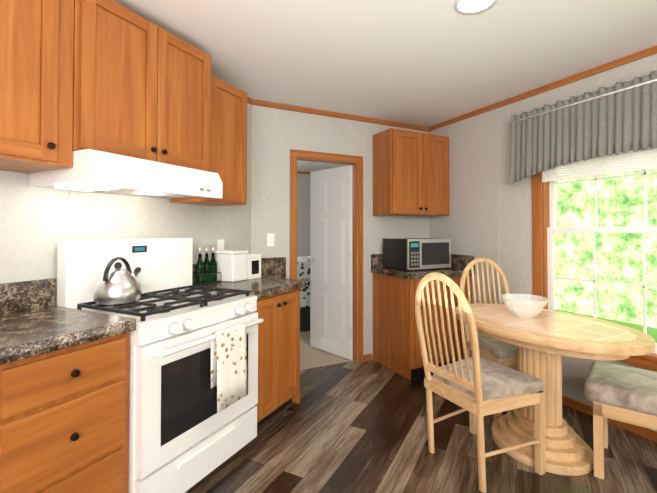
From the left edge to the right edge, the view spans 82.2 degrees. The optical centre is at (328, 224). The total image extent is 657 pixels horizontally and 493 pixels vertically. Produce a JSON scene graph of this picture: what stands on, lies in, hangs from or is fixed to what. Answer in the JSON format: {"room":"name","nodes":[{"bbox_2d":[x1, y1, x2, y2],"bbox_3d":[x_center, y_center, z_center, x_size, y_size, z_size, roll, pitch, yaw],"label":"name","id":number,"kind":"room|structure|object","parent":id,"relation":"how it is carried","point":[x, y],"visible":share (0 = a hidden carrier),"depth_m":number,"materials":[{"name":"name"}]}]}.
{"room":"dining room and kitchen","nodes":[
{"label":"dining room and kitchen","id":0,"kind":"room"},
{"bbox_2d":[0,103,251,305],"bbox_3d":[-1.901,0.092,0.984,0.100,2.450,6.000,0,-1,27],"label":"wall","id":1,"kind":"structure","parent":0,"point":[34,225],"depth_m":2.05,"materials":[{"name":"paint"}]},
{"bbox_2d":[0,278,55,313],"bbox_3d":[-1.778,0.321,1.083,0.019,0.134,1.796,0,-1,27],"label":"backsplash","id":2,"kind":"structure","parent":1,"relation":"attached to","point":[28,295],"depth_m":1.77,"materials":[{"name":"brown stone"}]},
{"bbox_2d":[0,0,73,172],"bbox_3d":[-1.385,-0.663,1.463,0.386,0.825,0.554,0,-1,27],"label":"upper cabinet","id":3,"kind":"object","parent":1,"relation":"attached to","point":[36,79],"visible":1,"depth_m":1.48,"materials":[{"name":"brown wood"}]},
{"bbox_2d":[72,0,210,171],"bbox_3d":[-1.062,-0.691,2.068,0.412,0.748,0.808,0,-1,27],"label":"upper cabinet","id":4,"kind":"object","parent":1,"relation":"attached to","point":[141,87],"visible":0.83,"depth_m":1.89,"materials":[{"name":"brown wood"}]},
{"bbox_2d":[29,149,222,198],"bbox_3d":[-1.029,-0.237,2.022,0.506,0.153,0.766,0,-1,27],"label":"range hood","id":5,"kind":"object","parent":4,"relation":"attached to","point":[91,170],"visible":1,"depth_m":1.77,"materials":[{"name":"white metal"}]},
{"bbox_2d":[69,190,232,249],"bbox_3d":[-1.619,0.004,1.425,0.002,0.560,3.688,0,-1,27],"label":"wall trim","id":6,"kind":"structure","parent":1,"relation":"attached to","point":[71,214],"depth_m":1.97,"materials":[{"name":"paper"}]},
{"bbox_2d":[170,75,246,205],"bbox_3d":[-0.807,-0.556,2.619,0.362,0.820,0.401,0,-1,27],"label":"upper cabinet","id":7,"kind":"object","parent":1,"relation":"attached to","point":[228,133],"visible":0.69,"depth_m":2.56,"materials":[{"name":"brown wood"}]},
{"bbox_2d":[217,239,223,250],"bbox_3d":[-0.840,0.172,2.939,0.005,0.115,0.070,0,-1,27],"label":"electrical outlet plate","id":8,"kind":"object","parent":1,"relation":"attached to","point":[220,244],"visible":0.65,"depth_m":2.93,"materials":[{"name":"white paint"}]},
{"bbox_2d":[247,97,252,104],"bbox_3d":[-1.916,-1.112,0.842,0.016,0.043,5.500,0,-1,27],"label":"crown molding","id":9,"kind":"structure","parent":1,"relation":"attached to","point":[249,100],"depth_m":3.25,"materials":[{"name":"brown wood"}]},
{"bbox_2d":[252,100,427,131],"bbox_3d":[0.208,-1.065,3.725,1.960,0.043,0.016,0,-1,-27],"label":"crown molding","id":10,"kind":"structure","parent":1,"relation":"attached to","point":[255,102],"depth_m":3.65,"materials":[{"name":"brown wood"}]},
{"bbox_2d":[297,174,309,256],"bbox_3d":[-1.637,0.187,6.762,4.800,2.450,0.100,0,-1,-27],"label":"wall","id":11,"kind":"structure","parent":0,"point":[303,215],"depth_m":7.28,"materials":[{"name":"paint"}]},
{"bbox_2d":[297,171,309,173],"bbox_3d":[-1.610,-1.016,6.728,4.500,0.043,0.016,0,-1,-27],"label":"crown molding","id":12,"kind":"structure","parent":11,"relation":"attached to","point":[298,172],"depth_m":7.27,"materials":[{"name":"brown wood"}]},
{"bbox_2d":[251,105,428,358],"bbox_3d":[-0.024,0.136,3.656,2.700,2.450,0.100,0,-1,-27],"label":"wall","id":13,"kind":"structure","parent":0,"point":[285,132],"depth_m":3.50,"materials":[{"name":"paint"}]},
{"bbox_2d":[267,233,274,245],"bbox_3d":[-0.513,0.133,3.348,0.070,0.115,0.012,0,-1,-27],"label":"switch plate","id":14,"kind":"object","parent":13,"relation":"attached to","point":[270,239],"visible":1,"depth_m":3.35,"materials":[{"name":"white paint"}]},
{"bbox_2d":[261,257,285,272],"bbox_3d":[-0.513,0.358,3.338,0.285,0.134,0.019,0,-1,-27],"label":"backsplash","id":15,"kind":"structure","parent":13,"relation":"attached to","point":[273,265],"depth_m":3.34,"materials":[{"name":"stone"}]},
{"bbox_2d":[290,149,362,361],"bbox_3d":[-0.026,0.336,3.644,0.780,2.050,0.114,0,-1,-27],"label":"door frame","id":16,"kind":"structure","parent":13,"relation":"attached to","point":[294,153],"depth_m":3.74,"materials":[{"name":"brown wood"}]},
{"bbox_2d":[307,165,352,359],"bbox_3d":[0.022,0.377,4.014,0.184,1.955,0.635,1,-1,-43],"label":"door leaf","id":17,"kind":"structure","parent":13,"relation":"in","point":[331,296],"depth_m":3.97,"materials":[{"name":"white"}]},
{"bbox_2d":[373,128,448,216],"bbox_3d":[0.861,-0.506,3.854,0.741,0.820,0.352,0,-1,-27],"label":"upper cabinet","id":18,"kind":"object","parent":13,"relation":"attached to","point":[410,173],"visible":1,"depth_m":3.70,"materials":[{"name":"brown wood"}]},
{"bbox_2d":[113,0,656,171],"bbox_3d":[-0.805,-1.167,1.328,8.400,0.080,11.200,0,-1,-27],"label":"ceiling","id":19,"kind":"structure","parent":0,"point":[426,63],"depth_m":2.34,"materials":[{"name":"white paint"}]},
{"bbox_2d":[453,0,497,14],"bbox_3d":[0.737,-1.115,1.888,0.210,0.006,0.210,0,-1,-27],"label":"recessed light","id":20,"kind":"object","parent":19,"relation":"in","point":[468,7],"visible":1,"depth_m":1.92,"materials":[{"name":"white glass"}]},
{"bbox_2d":[185,331,656,492],"bbox_3d":[-0.805,1.356,1.063,8.200,0.086,10.800,0,-1,-27],"label":"floor","id":21,"kind":"structure","parent":0,"point":[352,427],"depth_m":2.24,"materials":[{"name":"brown wood"}]},
{"bbox_2d":[0,330,134,492],"bbox_3d":[-1.230,0.885,1.489,0.616,0.880,0.547,0,-1,27],"label":"base cabinet","id":22,"kind":"object","parent":21,"relation":"on","point":[64,399],"depth_m":1.37,"materials":[{"name":"brown wood"}]},
{"bbox_2d":[0,306,135,365],"bbox_3d":[-1.505,0.411,0.942,0.632,0.050,1.796,0,-1,27],"label":"countertop","id":23,"kind":"structure","parent":22,"relation":"on","point":[45,329],"depth_m":1.45,"materials":[{"name":"brown stone"}]},
{"bbox_2d":[57,238,262,492],"bbox_3d":[-0.859,0.708,2.069,0.708,1.255,0.800,0,-1,27],"label":"stove","id":24,"kind":"object","parent":21,"relation":"on","point":[184,435],"visible":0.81,"depth_m":1.87,"materials":[{"name":"white metal"}]},
{"bbox_2d":[92,257,141,304],"bbox_3d":[-1.081,0.280,1.974,0.223,0.228,0.293,0,-1,7],"label":"kettle","id":25,"kind":"object","parent":24,"relation":"on","point":[117,285],"visible":1,"depth_m":1.87,"materials":[{"name":"silver metal"}]},
{"bbox_2d":[211,323,246,411],"bbox_3d":[-0.519,0.736,1.976,0.060,0.391,0.225,0,-1,27],"label":"towel","id":26,"kind":"object","parent":24,"relation":"hanging from","point":[229,362],"visible":1,"depth_m":1.95,"materials":[{"name":"white fabric"}]},
{"bbox_2d":[192,264,304,427],"bbox_3d":[-0.495,0.816,2.898,0.642,1.065,1.000,0,-1,27],"label":"base cabinet","id":27,"kind":"object","parent":21,"relation":"on","point":[278,302],"visible":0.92,"depth_m":2.57,"materials":[{"name":"brown wood"}]},
{"bbox_2d":[192,245,220,285],"bbox_3d":[-0.859,0.279,2.655,0.091,0.268,0.201,0,-1,27],"label":"caddy","id":28,"kind":"object","parent":27,"relation":"on","point":[206,272],"visible":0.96,"depth_m":2.63,"materials":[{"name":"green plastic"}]},
{"bbox_2d":[215,250,247,281],"bbox_3d":[-0.724,0.304,2.821,0.178,0.225,0.178,0,-1,27],"label":"canister","id":29,"kind":"object","parent":27,"relation":"on","point":[232,265],"visible":0.94,"depth_m":2.75,"materials":[{"name":"white ceramic"}]},
{"bbox_2d":[246,253,261,279],"bbox_3d":[-0.637,0.323,2.968,0.158,0.192,0.158,0,-1,27],"label":"canister","id":30,"kind":"object","parent":27,"relation":"on","point":[254,265],"visible":0.56,"depth_m":2.92,"materials":[{"name":"white paint"}]},
{"bbox_2d":[297,256,309,331],"bbox_3d":[-0.384,0.938,5.924,2.060,0.920,2.060,0,-1,-27],"label":"bed","id":31,"kind":"object","parent":21,"relation":"on","point":[303,268],"depth_m":4.85,"materials":[{"name":"white fabric"}]},
{"bbox_2d":[371,254,474,379],"bbox_3d":[0.915,0.829,3.697,0.766,1.065,0.642,0,-1,-27],"label":"base cabinet","id":32,"kind":"object","parent":21,"relation":"on","point":[396,346],"visible":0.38,"depth_m":3.47,"materials":[{"name":"brown wood"}]},
{"bbox_2d":[383,238,450,270],"bbox_3d":[0.877,0.284,3.741,0.530,0.295,0.400,0,-1,-27],"label":"microwave","id":33,"kind":"object","parent":32,"relation":"on","point":[407,254],"visible":1,"depth_m":3.57,"materials":[{"name":"black plastic"}]},
{"bbox_2d":[415,272,545,492],"bbox_3d":[0.817,0.796,2.126,0.556,1.081,0.488,0,-1,-27],"label":"dining chair","id":34,"kind":"object","parent":21,"relation":"on","point":[477,386],"visible":1,"depth_m":2.01,"materials":[{"name":"brown wood"}]},
{"bbox_2d":[460,258,516,420],"bbox_3d":[1.323,0.808,2.856,0.488,1.081,0.556,0,-1,-12],"label":"dining chair","id":35,"kind":"object","parent":21,"relation":"on","point":[500,352],"visible":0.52,"depth_m":2.98,"materials":[{"name":"brown wood"}]},
{"bbox_2d":[455,303,655,475],"bbox_3d":[1.274,0.958,2.279,0.750,0.762,1.120,0,-1,-27],"label":"dining table","id":36,"kind":"object","parent":21,"relation":"on","point":[544,340],"visible":0.88,"depth_m":2.13,"materials":[{"name":"brown wood"}]},
{"bbox_2d":[500,294,549,317],"bbox_3d":[1.238,0.518,2.380,0.281,0.119,0.281,0,-1,-27],"label":"glass bowl","id":37,"kind":"object","parent":36,"relation":"on","point":[524,302],"visible":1,"depth_m":2.37,"materials":[{"name":"clear glass"}]},
{"bbox_2d":[593,401,656,479],"bbox_3d":[1.790,1.135,1.944,0.664,0.395,0.404,-1,-1,39],"label":"bench","id":38,"kind":"object","parent":21,"relation":"on","point":[602,413],"visible":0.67,"depth_m":1.97,"materials":[{"name":"brown wood"}]},
{"bbox_2d":[584,361,656,415],"bbox_3d":[1.790,0.885,1.949,0.740,0.104,0.460,-1,-1,39],"label":"bench cushion","id":39,"kind":"object","parent":38,"relation":"on","point":[628,388],"visible":1,"depth_m":1.97,"materials":[{"name":"fabric"}]},
{"bbox_2d":[429,53,656,431],"bbox_3d":[2.795,0.091,0.930,0.100,2.450,7.300,0,-1,-27],"label":"wall","id":40,"kind":"structure","parent":0,"point":[467,226],"depth_m":3.35,"materials":[{"name":"paint"}]},
{"bbox_2d":[260,107,498,353],"bbox_3d":[1.266,0.099,1.722,1.924,2.340,4.514,0,-1,-27],"label":"wall trim","id":41,"kind":"structure","parent":40,"relation":"attached to","point":[368,287],"depth_m":3.38,"materials":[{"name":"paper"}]},
{"bbox_2d":[428,46,656,131],"bbox_3d":[2.675,-1.108,1.056,0.016,0.043,6.998,0,-1,-27],"label":"crown molding","id":42,"kind":"structure","parent":40,"relation":"attached to","point":[613,64],"depth_m":2.87,"materials":[{"name":"brown wood"}]},
{"bbox_2d":[508,71,656,184],"bbox_3d":[1.948,-0.638,2.392,0.115,0.589,1.810,0,-1,-27],"label":"valance curtain","id":43,"kind":"object","parent":40,"relation":"attached to","point":[618,118],"visible":1,"depth_m":2.62,"materials":[{"name":"fabric"}]},
{"bbox_2d":[532,162,656,371],"bbox_3d":[2.021,0.046,2.428,0.145,1.720,1.480,0,-1,-27],"label":"window","id":44,"kind":"structure","parent":40,"relation":"in","point":[545,228],"depth_m":2.96,"materials":[{"name":"brown wood"}]},
{"bbox_2d":[542,147,656,181],"bbox_3d":[1.978,-0.542,2.416,0.032,0.393,1.270,0,-1,-27],"label":"window blind","id":45,"kind":"object","parent":44,"relation":"attached to","point":[600,171],"visible":0.35,"depth_m":2.56,"materials":[{"name":"white paint"}]},
{"bbox_2d":[562,395,656,441],"bbox_3d":[2.813,1.284,0.749,0.010,0.060,6.395,0,-1,-27],"label":"baseboard","id":46,"kind":"structure","parent":40,"relation":"attached to","point":[647,433],"depth_m":2.50,"materials":[{"name":"brown wood"}]},
{"label":"outside","id":47,"kind":"structure","parent":0,"visible":0},
{"bbox_2d":[554,148,656,327],"bbox_3d":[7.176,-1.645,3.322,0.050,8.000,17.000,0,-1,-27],"label":"window glass","id":48,"kind":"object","parent":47,"point":[619,255],"depth_m":7.06,"materials":[{"name":"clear glass"}]},
{"bbox_2d":[555,309,656,342],"bbox_3d":[5.075,2.013,2.209,4.650,0.650,17.000,0,-1,-27],"label":"lawn","id":49,"kind":"structure","parent":47,"point":[651,331],"depth_m":6.58,"materials":[{"name":"green plant"}]}
]}

